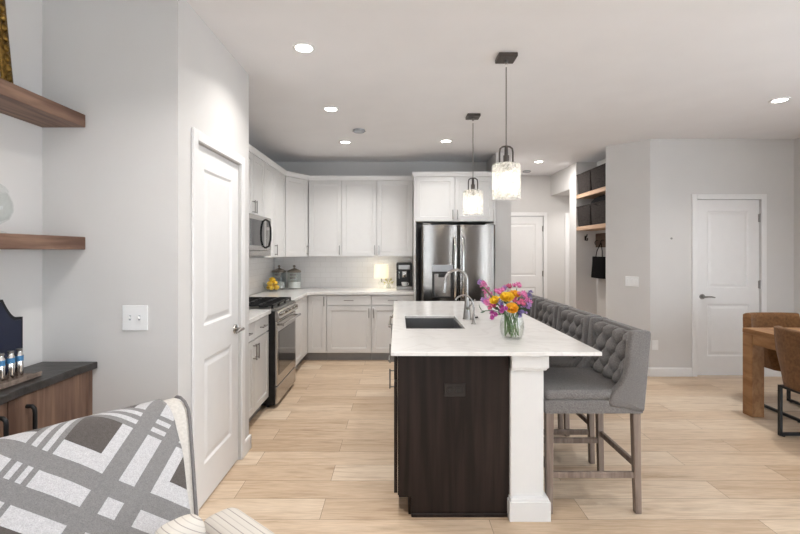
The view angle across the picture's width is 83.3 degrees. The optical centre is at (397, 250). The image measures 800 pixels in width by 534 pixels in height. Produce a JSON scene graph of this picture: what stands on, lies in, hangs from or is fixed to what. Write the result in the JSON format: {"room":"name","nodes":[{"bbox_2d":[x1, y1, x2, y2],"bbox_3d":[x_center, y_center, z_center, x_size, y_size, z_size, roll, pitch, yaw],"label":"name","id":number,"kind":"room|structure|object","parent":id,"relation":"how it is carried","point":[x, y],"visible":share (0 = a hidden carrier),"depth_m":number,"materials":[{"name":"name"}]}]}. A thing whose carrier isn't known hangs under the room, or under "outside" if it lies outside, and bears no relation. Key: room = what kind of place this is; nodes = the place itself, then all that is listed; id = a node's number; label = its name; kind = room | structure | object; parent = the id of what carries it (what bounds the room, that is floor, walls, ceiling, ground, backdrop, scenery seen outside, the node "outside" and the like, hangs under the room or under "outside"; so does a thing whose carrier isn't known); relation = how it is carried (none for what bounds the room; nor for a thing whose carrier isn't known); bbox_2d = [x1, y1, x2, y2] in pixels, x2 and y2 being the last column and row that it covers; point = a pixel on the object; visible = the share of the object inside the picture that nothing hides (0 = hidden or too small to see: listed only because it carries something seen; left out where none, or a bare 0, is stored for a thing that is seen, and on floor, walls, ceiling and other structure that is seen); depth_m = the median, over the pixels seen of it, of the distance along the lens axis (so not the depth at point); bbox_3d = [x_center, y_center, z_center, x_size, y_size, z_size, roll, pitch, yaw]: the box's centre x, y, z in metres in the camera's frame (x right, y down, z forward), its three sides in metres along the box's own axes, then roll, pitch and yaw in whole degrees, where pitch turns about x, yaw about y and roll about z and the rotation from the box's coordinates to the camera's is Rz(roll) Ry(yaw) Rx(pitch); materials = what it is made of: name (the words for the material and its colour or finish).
{"room":"open-plan kitchen","nodes":[
{"label":"open-plan kitchen","id":0,"kind":"room"},
{"bbox_2d":[0,0,41,366],"bbox_3d":[-1.829,0.078,-0.682,0.130,2.740,5.835,0,0,0],"label":"wall","id":1,"kind":"structure","parent":0,"point":[20,141],"depth_m":2.13,"materials":[{"name":"paint"}]},
{"bbox_2d":[0,78,84,127],"bbox_3d":[-1.655,-0.643,0.967,0.216,0.063,2.533,0,0,0],"label":"floating shelf","id":2,"kind":"object","parent":1,"relation":"attached to","point":[17,102],"visible":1,"depth_m":1.99,"materials":[{"name":"brown wood"}]},
{"bbox_2d":[0,0,13,83],"bbox_3d":[-1.691,-0.936,1.645,0.079,0.518,0.620,0,0,0],"label":"picture frame","id":3,"kind":"object","parent":2,"relation":"on","point":[6,73],"visible":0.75,"depth_m":1.92,"materials":[{"name":"gold metal"}]},
{"bbox_2d":[0,233,84,249],"bbox_3d":[-1.655,-0.038,0.967,0.216,0.063,2.533,0,0,0],"label":"floating shelf","id":4,"kind":"object","parent":1,"relation":"attached to","point":[7,240],"visible":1,"depth_m":1.96,"materials":[{"name":"brown wood"}]},
{"bbox_2d":[42,0,153,414],"bbox_3d":[-1.552,0.078,2.295,0.684,2.740,0.120,0,0,0],"label":"wall","id":5,"kind":"structure","parent":0,"point":[98,55],"depth_m":2.23,"materials":[{"name":"paint"}]},
{"bbox_2d":[122,305,147,329],"bbox_3d":[-1.301,0.331,2.224,0.126,0.124,0.022,0,0,0],"label":"switch plate","id":6,"kind":"object","parent":5,"relation":"attached to","point":[134,317],"visible":1,"depth_m":2.23,"materials":[{"name":"plastic"}]},
{"bbox_2d":[154,0,248,459],"bbox_3d":[-1.500,0.078,2.768,0.820,2.740,1.065,0,0,0],"label":"wall","id":7,"kind":"structure","parent":0,"point":[199,84],"depth_m":2.27,"materials":[{"name":"paint"}]},
{"bbox_2d":[191,127,244,515],"bbox_3d":[-1.085,0.396,2.777,0.105,2.104,0.802,0,0,0],"label":"door","id":8,"kind":"structure","parent":7,"relation":"in","point":[215,329],"depth_m":2.73,"materials":[{"name":"white wood"}]},
{"bbox_2d":[245,434,250,455],"bbox_3d":[-1.083,1.398,3.245,0.014,0.100,0.138,0,0,0],"label":"baseboard","id":9,"kind":"structure","parent":7,"relation":"attached to","point":[248,439],"depth_m":3.25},
{"bbox_2d":[249,256,411,294],"bbox_3d":[-0.788,0.290,4.910,2.005,0.485,3.220,0,0,0],"label":"wall","id":10,"kind":"structure","parent":0,"point":[316,272],"depth_m":6.51,"materials":[{"name":"white tile"}]},
{"bbox_2d":[275,162,486,300],"bbox_3d":[-0.250,0.078,6.580,3.080,2.740,0.120,0,0,0],"label":"wall","id":11,"kind":"structure","parent":0,"point":[306,168],"depth_m":6.52,"materials":[{"name":"paint"}]},
{"bbox_2d":[309,181,341,256],"bbox_3d":[-0.994,-0.447,6.330,0.455,1.046,0.379,0,0,0],"label":"upper cabinet","id":12,"kind":"object","parent":11,"relation":"attached to","point":[325,197],"visible":0.98,"depth_m":6.18,"materials":[{"name":"white wood"}]},
{"bbox_2d":[342,181,412,256],"bbox_3d":[-0.275,-0.447,6.330,0.978,1.046,0.379,0,0,0],"label":"upper cabinet","id":13,"kind":"object","parent":11,"relation":"attached to","point":[377,216],"visible":0.99,"depth_m":6.18,"materials":[{"name":"white wood"}]},
{"bbox_2d":[186,0,799,174],"bbox_3d":[1.400,-1.352,2.100,6.800,0.120,11.600,0,0,0],"label":"ceiling","id":14,"kind":"structure","parent":0,"point":[586,77],"depth_m":3.31,"materials":[{"name":"paint"}]},
{"bbox_2d":[292,42,315,53],"bbox_3d":[-0.595,-1.288,2.860,0.152,0.008,0.152,0,0,0],"label":"recessed light","id":15,"kind":"object","parent":14,"relation":"in","point":[300,47],"visible":1,"depth_m":2.85,"materials":[{"name":"white"}]},
{"bbox_2d":[296,45,311,51],"bbox_3d":[-0.595,-1.289,2.860,0.103,0.004,0.103,0,0,0],"label":"diffuser","id":16,"kind":"object","parent":15,"relation":"attached to","point":[299,48],"depth_m":2.86,"materials":[{"name":"white"}]},
{"bbox_2d":[323,106,338,111],"bbox_3d":[-0.605,-1.288,4.090,0.152,0.008,0.152,0,0,0],"label":"recessed light","id":17,"kind":"object","parent":14,"relation":"in","point":[327,108],"visible":1,"depth_m":4.09,"materials":[{"name":"white"}]},
{"bbox_2d":[352,128,365,133],"bbox_3d":[-0.410,-1.278,4.800,0.140,0.028,0.140,0,0,0],"label":"ceiling detector","id":18,"kind":"object","parent":14,"relation":"attached to","point":[357,130],"visible":1,"depth_m":4.76,"materials":[{"name":"white plastic"}]},
{"bbox_2d":[464,113,482,209],"bbox_3d":[0.718,-0.819,4.280,0.186,0.944,0.186,0,0,0],"label":"pendant light","id":19,"kind":"object","parent":14,"relation":"hanging from","point":[470,116],"visible":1,"depth_m":4.26,"materials":[{"name":"beige"}]},
{"bbox_2d":[471,178,474,196],"bbox_3d":[0.718,-0.605,4.280,0.037,0.175,0.038,0,0,0],"label":"socket","id":20,"kind":"object","parent":19,"relation":"attached to","point":[472,185],"depth_m":4.26,"materials":[{"name":"grey metal"}]},
{"bbox_2d":[494,52,519,199],"bbox_3d":[0.720,-0.819,2.980,0.186,0.944,0.186,0,0,0],"label":"pendant light","id":21,"kind":"object","parent":14,"relation":"hanging from","point":[502,57],"visible":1,"depth_m":2.97,"materials":[{"name":"brown metal"}]},
{"bbox_2d":[503,146,508,172],"bbox_3d":[0.720,-0.605,2.980,0.037,0.175,0.038,0,0,0],"label":"socket","id":22,"kind":"object","parent":21,"relation":"attached to","point":[505,157],"depth_m":2.97,"materials":[{"name":"grey metal"}]},
{"bbox_2d":[768,97,791,103],"bbox_3d":[3.270,-1.288,3.850,0.152,0.008,0.152,0,0,0],"label":"recessed light","id":23,"kind":"object","parent":14,"relation":"in","point":[782,99],"visible":1,"depth_m":3.85,"materials":[{"name":"white"}]},
{"bbox_2d":[772,99,787,102],"bbox_3d":[3.270,-1.289,3.850,0.103,0.004,0.103,0,0,0],"label":"diffuser","id":24,"kind":"object","parent":23,"relation":"attached to","point":[773,100],"depth_m":3.85,"materials":[{"name":"white"}]},
{"bbox_2d":[487,152,510,303],"bbox_3d":[1.390,0.078,6.795,0.200,2.740,1.790,0,0,0],"label":"wall partition","id":25,"kind":"structure","parent":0,"point":[503,199],"depth_m":5.90,"materials":[{"name":"paint"}]},
{"bbox_2d":[199,360,799,533],"bbox_3d":[1.400,1.508,2.100,6.800,0.120,11.600,0,0,0],"label":"floor","id":26,"kind":"structure","parent":0,"point":[320,459],"depth_m":3.00,"materials":[{"name":"brown wood"}]},
{"bbox_2d":[0,362,96,437],"bbox_3d":[-1.617,0.998,0.967,0.293,0.900,2.533,0,0,0],"label":"bar cabinet","id":27,"kind":"object","parent":26,"relation":"on","point":[63,392],"visible":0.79,"depth_m":1.97,"materials":[{"name":"brown wood"}]},
{"bbox_2d":[0,300,22,374],"bbox_3d":[-1.737,0.380,1.830,0.018,0.334,0.500,0,0,0],"label":"board","id":28,"kind":"object","parent":27,"relation":"on","point":[11,327],"visible":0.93,"depth_m":2.00,"materials":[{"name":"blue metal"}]},
{"bbox_2d":[0,371,41,389],"bbox_3d":[-1.603,0.537,1.712,0.085,0.022,0.525,0,0,0],"label":"tray","id":29,"kind":"object","parent":27,"relation":"on","point":[27,376],"visible":0.55,"depth_m":1.87,"materials":[{"name":"brown wood"}]},
{"bbox_2d":[0,353,4,383],"bbox_3d":[-1.601,0.474,1.815,0.030,0.123,0.030,0,0,0],"label":"slim bottle","id":30,"kind":"object","parent":29,"relation":"on","point":[2,359],"visible":0.93,"depth_m":1.81,"materials":[{"name":"silver metal"}]},
{"bbox_2d":[6,350,14,380],"bbox_3d":[-1.601,0.474,1.862,0.030,0.123,0.030,0,0,0],"label":"slim bottle","id":31,"kind":"object","parent":29,"relation":"on","point":[10,358],"visible":0.94,"depth_m":1.85,"materials":[{"name":"silver metal"}]},
{"bbox_2d":[15,348,23,377],"bbox_3d":[-1.601,0.474,1.905,0.030,0.123,0.030,0,0,0],"label":"slim bottle","id":32,"kind":"object","parent":29,"relation":"on","point":[19,356],"visible":0.94,"depth_m":1.90,"materials":[{"name":"silver metal"}]},
{"bbox_2d":[163,395,274,533],"bbox_3d":[-0.708,0.992,1.022,1.129,0.912,1.138,0,0,39],"label":"armchair","id":33,"kind":"object","parent":26,"relation":"on","point":[230,520],"visible":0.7,"depth_m":1.53,"materials":[{"name":"beige fabric"}]},
{"bbox_2d":[0,399,190,533],"bbox_3d":[-0.944,0.734,1.217,0.510,0.410,0.743,0,0,40],"label":"throw blanket","id":34,"kind":"object","parent":33,"relation":"on","point":[119,471],"visible":0.98,"depth_m":1.31,"materials":[{"name":"fabric"}]},
{"bbox_2d":[154,514,205,533],"bbox_3d":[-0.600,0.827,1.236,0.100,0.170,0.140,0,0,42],"label":"throw cushion","id":35,"kind":"object","parent":34,"relation":"on","point":[189,523],"visible":1,"depth_m":1.23,"materials":[{"name":"fabric"}]},
{"bbox_2d":[249,315,268,421],"bbox_3d":[-1.467,1.010,3.712,0.644,0.875,0.820,0,0,0],"label":"base cabinet","id":36,"kind":"object","parent":26,"relation":"on","point":[258,336],"visible":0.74,"depth_m":3.84,"materials":[{"name":"white wood"}]},
{"bbox_2d":[249,309,270,323],"bbox_3d":[-1.469,0.553,3.713,0.624,0.038,0.822,0,0,0],"label":"countertop","id":37,"kind":"structure","parent":36,"relation":"on","point":[254,314],"depth_m":3.86,"materials":[{"name":"white stone"}]},
{"bbox_2d":[249,297,300,406],"bbox_3d":[-1.401,0.972,4.510,0.717,0.953,0.760,0,0,0],"label":"range","id":38,"kind":"object","parent":26,"relation":"on","point":[282,318],"visible":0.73,"depth_m":4.31,"materials":[{"name":"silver metal"}]},
{"bbox_2d":[249,300,294,310],"bbox_3d":[-1.438,0.543,4.510,0.645,0.020,0.760,0,0,0],"label":"cooktop","id":39,"kind":"object","parent":38,"relation":"in","point":[285,304],"depth_m":4.34,"materials":[{"name":"metal"}]},
{"bbox_2d":[295,298,301,368],"bbox_3d":[-1.484,1.010,5.239,0.609,0.875,0.682,0,0,0],"label":"base cabinet","id":40,"kind":"object","parent":26,"relation":"on","point":[299,302],"visible":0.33,"depth_m":5.42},
{"bbox_2d":[249,288,413,300],"bbox_3d":[-0.783,0.553,5.704,1.996,0.038,1.615,0,0,0],"label":"countertop","id":41,"kind":"structure","parent":40,"relation":"on","point":[295,294],"depth_m":5.88,"materials":[{"name":"white stone"}]},
{"bbox_2d":[272,265,285,287],"bbox_3d":[-1.675,0.365,6.370,0.196,0.335,0.196,0,0,0],"label":"glass canister","id":42,"kind":"object","parent":41,"relation":"on","point":[282,284],"visible":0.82,"depth_m":6.30,"materials":[{"name":"clear glass"}]},
{"bbox_2d":[287,265,300,287],"bbox_3d":[-1.462,0.365,6.370,0.196,0.335,0.196,0,0,0],"label":"glass canister","id":43,"kind":"object","parent":41,"relation":"on","point":[291,284],"visible":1,"depth_m":6.30,"materials":[{"name":"clear glass"}]},
{"bbox_2d":[374,264,388,281],"bbox_3d":[-0.225,0.361,6.280,0.204,0.345,0.204,0,0,0],"label":"table lamp","id":44,"kind":"object","parent":41,"relation":"on","point":[380,270],"visible":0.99,"depth_m":6.20,"materials":[{"name":"beige fabric"}]},
{"bbox_2d":[396,262,411,289],"bbox_3d":[0.091,0.346,6.241,0.213,0.375,0.318,0,0,0],"label":"espresso machine","id":45,"kind":"object","parent":41,"relation":"on","point":[403,269],"visible":1,"depth_m":6.11,"materials":[{"name":"black plastic"}]},
{"bbox_2d":[396,286,411,289],"bbox_3d":[0.091,0.507,6.152,0.213,0.054,0.134,0,0,0],"label":"drip tray","id":46,"kind":"object","parent":45,"relation":"on","point":[397,287],"depth_m":6.09,"materials":[{"name":"metal"}]},
{"bbox_2d":[296,295,327,367],"bbox_3d":[-1.361,1.010,6.051,0.857,0.875,0.937,0,0,0],"label":"base cabinet","id":47,"kind":"object","parent":26,"relation":"on","point":[314,307],"visible":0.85,"depth_m":5.91,"materials":[{"name":"white wood"}]},
{"bbox_2d":[327,295,371,359],"bbox_3d":[-0.638,1.010,6.194,0.584,0.875,0.649,0,0,0],"label":"base cabinet","id":48,"kind":"object","parent":26,"relation":"on","point":[348,316],"visible":0.98,"depth_m":5.91,"materials":[{"name":"white wood"}]},
{"bbox_2d":[371,295,413,359],"bbox_3d":[-0.065,1.010,6.194,0.557,0.875,0.649,0,0,0],"label":"base cabinet","id":49,"kind":"object","parent":26,"relation":"on","point":[382,306],"visible":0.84,"depth_m":5.91,"materials":[{"name":"white wood"}]},
{"bbox_2d":[412,177,495,300],"bbox_3d":[0.748,0.239,6.177,1.063,2.418,0.684,0,0,0],"label":"tall cabinet","id":50,"kind":"object","parent":26,"relation":"on","point":[436,200],"visible":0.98,"depth_m":5.88,"materials":[{"name":"white wood"}]},
{"bbox_2d":[411,172,497,180],"bbox_3d":[0.748,-1.002,6.179,1.115,0.062,0.661,0,0,0],"label":"trim","id":51,"kind":"structure","parent":50,"relation":"on","point":[414,174],"depth_m":5.86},
{"bbox_2d":[419,223,494,300],"bbox_3d":[0.765,0.549,6.018,0.918,1.797,0.943,0,0,0],"label":"refrigerator","id":52,"kind":"object","parent":26,"relation":"on","point":[470,249],"visible":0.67,"depth_m":5.62,"materials":[{"name":"metal"}]},
{"bbox_2d":[388,313,550,521],"bbox_3d":[0.370,1.002,3.587,0.900,0.892,2.370,0,0,0],"label":"kitchen island","id":53,"kind":"object","parent":26,"relation":"on","point":[478,453],"visible":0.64,"depth_m":2.46,"materials":[{"name":"brown wood"}]},
{"bbox_2d":[444,383,464,395],"bbox_3d":[0.312,0.756,2.450,0.116,0.072,0.009,0,0,0],"label":"wall outlet","id":54,"kind":"object","parent":53,"relation":"attached to","point":[450,389],"visible":1,"depth_m":2.45,"materials":[{"name":"black plastic"}]},
{"bbox_2d":[391,301,601,355],"bbox_3d":[0.522,0.544,3.587,1.117,0.021,2.425,0,0,0],"label":"island countertop","id":55,"kind":"structure","parent":53,"relation":"on","point":[486,337],"depth_m":2.78,"materials":[{"name":"white stone"}]},
{"bbox_2d":[405,318,462,328],"bbox_3d":[0.264,0.671,3.410,0.416,0.232,0.628,0,0,0],"label":"sink","id":56,"kind":"object","parent":55,"relation":"in","point":[411,323],"visible":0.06,"depth_m":3.72,"materials":[{"name":"metal"}]},
{"bbox_2d":[442,268,474,319],"bbox_3d":[0.483,0.335,3.530,0.266,0.397,0.100,0,0,15],"label":"kitchen faucet","id":57,"kind":"object","parent":55,"relation":"on","point":[466,314],"visible":0.94,"depth_m":3.52,"materials":[{"name":"silver metal"}]},
{"bbox_2d":[455,294,477,323],"bbox_3d":[0.504,0.425,3.290,0.170,0.217,0.036,0,0,0],"label":"tap","id":58,"kind":"object","parent":55,"relation":"on","point":[469,297],"visible":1,"depth_m":3.28,"materials":[{"name":"silver metal"}]},
{"bbox_3d":[0.697,0.452,2.740,0.147,0.161,0.147,0,0,0],"label":"flower vase","id":59,"kind":"object","parent":55,"relation":"on","visible":0},
{"bbox_2d":[489,296,505,334],"bbox_3d":[0.609,0.391,2.697,0.116,0.248,0.059,0,0,-16],"label":"rose","id":60,"kind":"object","parent":59,"relation":"in","point":[493,300],"visible":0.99,"depth_m":2.69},
{"bbox_2d":[488,303,515,336],"bbox_3d":[0.627,0.411,2.702,0.174,0.210,0.053,0,0,0],"label":"alstroemeria","id":61,"kind":"object","parent":59,"relation":"in","point":[490,306],"visible":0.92,"depth_m":2.71,"materials":[{"name":"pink plant"}]},
{"bbox_2d":[494,287,511,333],"bbox_3d":[0.640,0.368,2.758,0.133,0.296,0.062,0,0,-41],"label":"alstroemeria","id":62,"kind":"object","parent":59,"relation":"in","point":[498,291],"visible":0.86,"depth_m":2.74,"materials":[{"name":"pink plant"}]},
{"bbox_2d":[489,310,518,335],"bbox_3d":[0.649,0.433,2.698,0.193,0.167,0.058,0,0,-8],"label":"alstroemeria","id":63,"kind":"object","parent":59,"relation":"in","point":[492,312],"visible":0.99,"depth_m":2.70,"materials":[{"name":"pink plant"}]},
{"bbox_2d":[499,305,513,336],"bbox_3d":[0.644,0.417,2.679,0.056,0.197,0.102,0,0,41],"label":"alstroemeria","id":64,"kind":"object","parent":59,"relation":"in","point":[502,309],"visible":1,"depth_m":2.67,"materials":[{"name":"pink plant"}]},
{"bbox_2d":[499,291,514,334],"bbox_3d":[0.679,0.380,2.709,0.137,0.272,0.084,0,0,-26],"label":"rose","id":65,"kind":"object","parent":59,"relation":"in","point":[505,296],"visible":0.97,"depth_m":2.70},
{"bbox_2d":[506,302,518,328],"bbox_3d":[0.665,0.411,2.700,0.071,0.210,0.132,0,0,-24],"label":"rose","id":66,"kind":"object","parent":59,"relation":"in","point":[512,307],"visible":1,"depth_m":2.67,"materials":[{"name":"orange plant"}]},
{"bbox_2d":[506,282,521,333],"bbox_3d":[0.710,0.352,2.750,0.115,0.328,0.063,0,0,0],"label":"alstroemeria","id":67,"kind":"object","parent":59,"relation":"in","point":[518,284],"visible":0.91,"depth_m":2.75,"materials":[{"name":"pink plant"}]},
{"bbox_2d":[509,298,526,333],"bbox_3d":[0.711,0.399,2.712,0.054,0.234,0.140,0,0,-37],"label":"alstroemeria","id":68,"kind":"object","parent":59,"relation":"in","point":[521,301],"visible":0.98,"depth_m":2.69,"materials":[{"name":"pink plant"}]},
{"bbox_2d":[511,302,531,335],"bbox_3d":[0.751,0.410,2.701,0.126,0.212,0.073,0,0,-29],"label":"statice","id":69,"kind":"object","parent":59,"relation":"in","point":[529,304],"visible":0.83,"depth_m":2.70,"materials":[{"name":"purple plant"}]},
{"bbox_2d":[517,290,527,333],"bbox_3d":[0.752,0.376,2.716,0.061,0.278,0.070,0,0,0],"label":"alstroemeria","id":70,"kind":"object","parent":59,"relation":"in","point":[524,293],"visible":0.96,"depth_m":2.72,"materials":[{"name":"pink plant"}]},
{"bbox_2d":[517,292,543,317],"bbox_3d":[1.094,0.942,4.485,0.579,1.012,0.540,0,0,0],"label":"bar stool","id":71,"kind":"object","parent":26,"relation":"on","point":[534,297],"visible":0.16,"depth_m":4.33,"materials":[{"name":"grey fabric"}]},
{"bbox_2d":[519,295,532,315],"bbox_3d":[1.305,0.617,4.485,0.139,0.333,0.440,0,0,0],"label":"tufted cushion","id":72,"kind":"object","parent":71,"relation":"on","point":[529,312],"depth_m":4.46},
{"bbox_2d":[534,298,567,428],"bbox_3d":[1.094,0.942,3.885,0.579,1.012,0.540,0,0,0],"label":"bar stool","id":73,"kind":"object","parent":26,"relation":"on","point":[546,310],"visible":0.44,"depth_m":3.85,"materials":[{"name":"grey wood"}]},
{"bbox_2d":[537,301,554,326],"bbox_3d":[1.305,0.617,3.885,0.139,0.333,0.440,0,0,0],"label":"tufted cushion","id":74,"kind":"object","parent":73,"relation":"on","point":[545,309],"depth_m":3.91,"materials":[{"name":"fabric"}]},
{"bbox_2d":[543,306,601,463],"bbox_3d":[1.094,0.942,3.300,0.579,1.012,0.540,0,0,0],"label":"bar stool","id":75,"kind":"object","parent":26,"relation":"on","point":[573,322],"visible":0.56,"depth_m":3.13,"materials":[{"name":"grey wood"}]},
{"bbox_2d":[560,310,584,357],"bbox_3d":[1.305,0.617,3.300,0.139,0.333,0.440,0,0,0],"label":"tufted cushion","id":76,"kind":"object","parent":75,"relation":"on","point":[571,321],"depth_m":3.29,"materials":[{"name":"fabric"}]},
{"bbox_2d":[543,317,650,513],"bbox_3d":[1.094,0.942,2.715,0.579,1.012,0.540,0,0,0],"label":"bar stool","id":77,"kind":"object","parent":26,"relation":"on","point":[615,381],"visible":0.92,"depth_m":2.48,"materials":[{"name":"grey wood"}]},
{"bbox_2d":[590,321,628,382],"bbox_3d":[1.305,0.617,2.715,0.139,0.333,0.440,0,0,0],"label":"tufted cushion","id":78,"kind":"object","parent":77,"relation":"on","point":[610,338],"depth_m":2.71,"materials":[{"name":"fabric"}]},
{"bbox_2d":[743,328,799,416],"bbox_3d":[3.550,1.065,3.035,0.940,0.765,1.970,0,0,0],"label":"dining table","id":79,"kind":"object","parent":26,"relation":"on","point":[755,340],"visible":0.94,"depth_m":3.91,"materials":[{"name":"brown wood"}]},
{"bbox_2d":[743,312,799,422],"bbox_3d":[3.575,1.020,4.056,0.578,0.857,0.617,0,0,0],"label":"dining chair","id":80,"kind":"object","parent":26,"relation":"on","point":[753,319],"visible":0.39,"depth_m":4.29,"materials":[{"name":"fabric"}]},
{"bbox_2d":[774,326,799,436],"bbox_3d":[3.259,1.020,3.330,0.617,0.857,0.578,0,0,0],"label":"dining chair","id":81,"kind":"object","parent":26,"relation":"on","point":[787,341],"visible":1,"depth_m":3.44,"materials":[{"name":"fabric"}]},
{"bbox_2d":[511,175,569,304],"bbox_3d":[2.445,0.078,7.750,2.310,2.740,0.120,0,0,0],"label":"wall","id":82,"kind":"structure","parent":0,"point":[533,192],"depth_m":7.69,"materials":[{"name":"paint"}]},
{"bbox_2d":[511,213,546,302],"bbox_3d":[2.112,0.396,7.686,0.883,2.104,0.105,0,0,0],"label":"door","id":83,"kind":"structure","parent":82,"relation":"in","point":[527,229],"depth_m":7.70,"materials":[{"name":"white wood"}]},
{"bbox_2d":[565,213,569,305],"bbox_3d":[3.141,0.398,7.682,0.562,2.100,0.016,0,0,0],"label":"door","id":84,"kind":"structure","parent":82,"relation":"in","point":[567,215],"depth_m":7.67,"materials":[{"name":"wood"}]},
{"bbox_2d":[551,166,569,195],"bbox_3d":[3.110,-1.117,7.245,0.980,0.350,0.890,0,0,0],"label":"wall","id":85,"kind":"structure","parent":0,"point":[560,181],"depth_m":7.25,"materials":[{"name":"paint"}]},
{"bbox_2d":[570,162,596,314],"bbox_3d":[3.100,0.078,6.675,1.000,2.740,0.250,0,0,0],"label":"wall","id":86,"kind":"structure","parent":0,"point":[583,288],"depth_m":6.55,"materials":[{"name":"paint"}]},
{"bbox_2d":[597,158,605,316],"bbox_3d":[2.960,0.078,6.085,0.120,2.740,0.930,0,0,0],"label":"wall niche","id":87,"kind":"object","parent":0,"point":[601,283],"visible":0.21,"depth_m":6.40,"materials":[{"name":"paint"}]},
{"bbox_2d":[576,186,605,198],"bbox_3d":[2.751,-0.784,6.085,0.296,0.055,0.927,0,0,0],"label":"niche shelf","id":88,"kind":"object","parent":87,"relation":"attached to","point":[593,194],"visible":0.56,"depth_m":6.13,"materials":[{"name":"brown wood"}]},
{"bbox_2d":[576,170,591,193],"bbox_3d":[2.754,-0.959,6.315,0.309,0.289,0.460,0,0,0],"label":"storage basket","id":89,"kind":"object","parent":88,"relation":"on","point":[583,179],"visible":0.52,"depth_m":6.28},
{"bbox_2d":[590,163,605,189],"bbox_3d":[2.754,-0.959,5.860,0.309,0.289,0.460,0,0,0],"label":"storage basket","id":90,"kind":"object","parent":88,"relation":"on","point":[598,174],"visible":0.44,"depth_m":5.84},
{"bbox_2d":[576,223,605,230],"bbox_3d":[2.751,-0.322,6.085,0.296,0.055,0.927,0,0,0],"label":"niche shelf","id":91,"kind":"object","parent":87,"relation":"attached to","point":[596,227],"visible":0.66,"depth_m":6.14,"materials":[{"name":"brown wood"}]},
{"bbox_2d":[576,204,591,226],"bbox_3d":[2.754,-0.495,6.315,0.309,0.289,0.460,0,0,0],"label":"storage basket","id":92,"kind":"object","parent":91,"relation":"on","point":[584,212],"visible":0.48,"depth_m":6.28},
{"bbox_2d":[590,200,605,224],"bbox_3d":[2.754,-0.495,5.860,0.309,0.289,0.460,0,0,0],"label":"storage basket","id":93,"kind":"object","parent":91,"relation":"on","point":[598,213],"visible":0.41,"depth_m":5.84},
{"bbox_2d":[590,195,605,205],"bbox_3d":[2.695,-0.660,5.930,0.180,0.142,0.660,0,0,0],"label":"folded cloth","id":94,"kind":"object","parent":93,"relation":"in","point":[603,197],"visible":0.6,"depth_m":5.89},
{"bbox_2d":[595,233,605,246],"bbox_3d":[2.864,-0.152,6.122,0.070,0.200,0.845,0,0,0],"label":"hook rail","id":95,"kind":"object","parent":87,"relation":"attached to","point":[600,237],"visible":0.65,"depth_m":6.35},
{"bbox_2d":[591,243,605,278],"bbox_3d":[2.815,0.131,6.280,0.118,0.494,0.460,0,0,0],"label":"tote bag","id":96,"kind":"object","parent":95,"relation":"hanging from","point":[598,271],"visible":0.91,"depth_m":6.21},
{"bbox_2d":[606,139,649,367],"bbox_3d":[2.745,0.078,5.410,0.350,2.740,0.420,0,0,0],"label":"wall","id":97,"kind":"structure","parent":0,"point":[627,164],"depth_m":5.37,"materials":[{"name":"paint"}]},
{"bbox_2d":[625,276,638,286],"bbox_3d":[2.778,0.362,5.335,0.148,0.118,0.009,0,0,45],"label":"switch plate","id":98,"kind":"object","parent":97,"relation":"attached to","point":[629,281],"visible":1,"depth_m":5.33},
{"bbox_2d":[650,139,793,367],"bbox_3d":[3.750,0.078,5.260,1.660,2.740,0.120,0,0,0],"label":"wall","id":99,"kind":"structure","parent":0,"point":[680,169],"depth_m":5.20,"materials":[{"name":"paint"}]},
{"bbox_2d":[652,340,657,349],"bbox_3d":[2.975,1.087,5.195,0.072,0.116,0.010,0,0,0],"label":"wall outlet","id":100,"kind":"object","parent":99,"relation":"attached to","point":[654,342],"visible":1,"depth_m":5.19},
{"bbox_2d":[648,367,691,376],"bbox_3d":[2.944,1.398,5.282,0.908,0.100,0.201,0,0,23],"label":"baseboard","id":101,"kind":"structure","parent":99,"relation":"attached to","point":[652,372],"depth_m":5.19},
{"bbox_2d":[692,194,766,376],"bbox_3d":[3.827,0.396,5.196,0.858,2.104,0.105,0,0,0],"label":"door","id":102,"kind":"structure","parent":99,"relation":"in","point":[726,284],"depth_m":5.21,"materials":[{"name":"white wood"}]},
{"bbox_2d":[767,368,781,376],"bbox_3d":[4.419,1.398,4.000,0.322,0.100,2.400,0,0,0],"label":"baseboard","id":103,"kind":"structure","parent":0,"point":[770,373],"depth_m":5.19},
{"bbox_2d":[794,138,799,314],"bbox_3d":[4.640,0.078,0.860,0.120,2.740,8.920,0,0,0],"label":"wall","id":104,"kind":"structure","parent":0,"point":[797,140],"depth_m":5.15,"materials":[{"name":"paint"}]},
{"bbox_3d":[-1.850,0.078,4.970,0.120,2.740,3.340,0,0,0],"label":"wall","id":105,"kind":"structure","parent":0,"visible":0},
{"bbox_2d":[249,152,263,216],"bbox_3d":[-1.599,-0.663,4.510,0.379,0.613,0.758,0,0,0],"label":"upper cabinet","id":106,"kind":"object","parent":105,"relation":"attached to","point":[256,165],"visible":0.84,"depth_m":4.61,"materials":[{"name":"white wood"}]},
{"bbox_2d":[249,213,271,256],"bbox_3d":[-1.545,-0.151,4.510,0.472,0.408,0.752,0,0,0],"label":"microwave","id":107,"kind":"object","parent":106,"relation":"attached to","point":[260,231],"visible":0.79,"depth_m":4.47,"materials":[{"name":"metal"}]},
{"bbox_2d":[249,162,284,257],"bbox_3d":[-1.599,-0.447,5.345,0.379,1.046,0.908,0,0,0],"label":"upper cabinet","id":108,"kind":"object","parent":105,"relation":"attached to","point":[274,181],"visible":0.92,"depth_m":5.33,"materials":[{"name":"white wood"}]},
{"bbox_2d":[285,176,308,256],"bbox_3d":[-1.499,-0.447,6.160,0.580,1.046,0.717,0,0,0],"label":"upper cabinet","id":109,"kind":"object","parent":105,"relation":"attached to","point":[296,190],"visible":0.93,"depth_m":5.99,"materials":[{"name":"white wood"}]},
{"bbox_2d":[249,144,411,179],"bbox_3d":[-1.154,-1.002,5.053,1.268,0.062,3.329,0,0,30],"label":"trim","id":110,"kind":"structure","parent":109,"relation":"on","point":[254,151],"depth_m":6.16,"materials":[{"name":"wood"}]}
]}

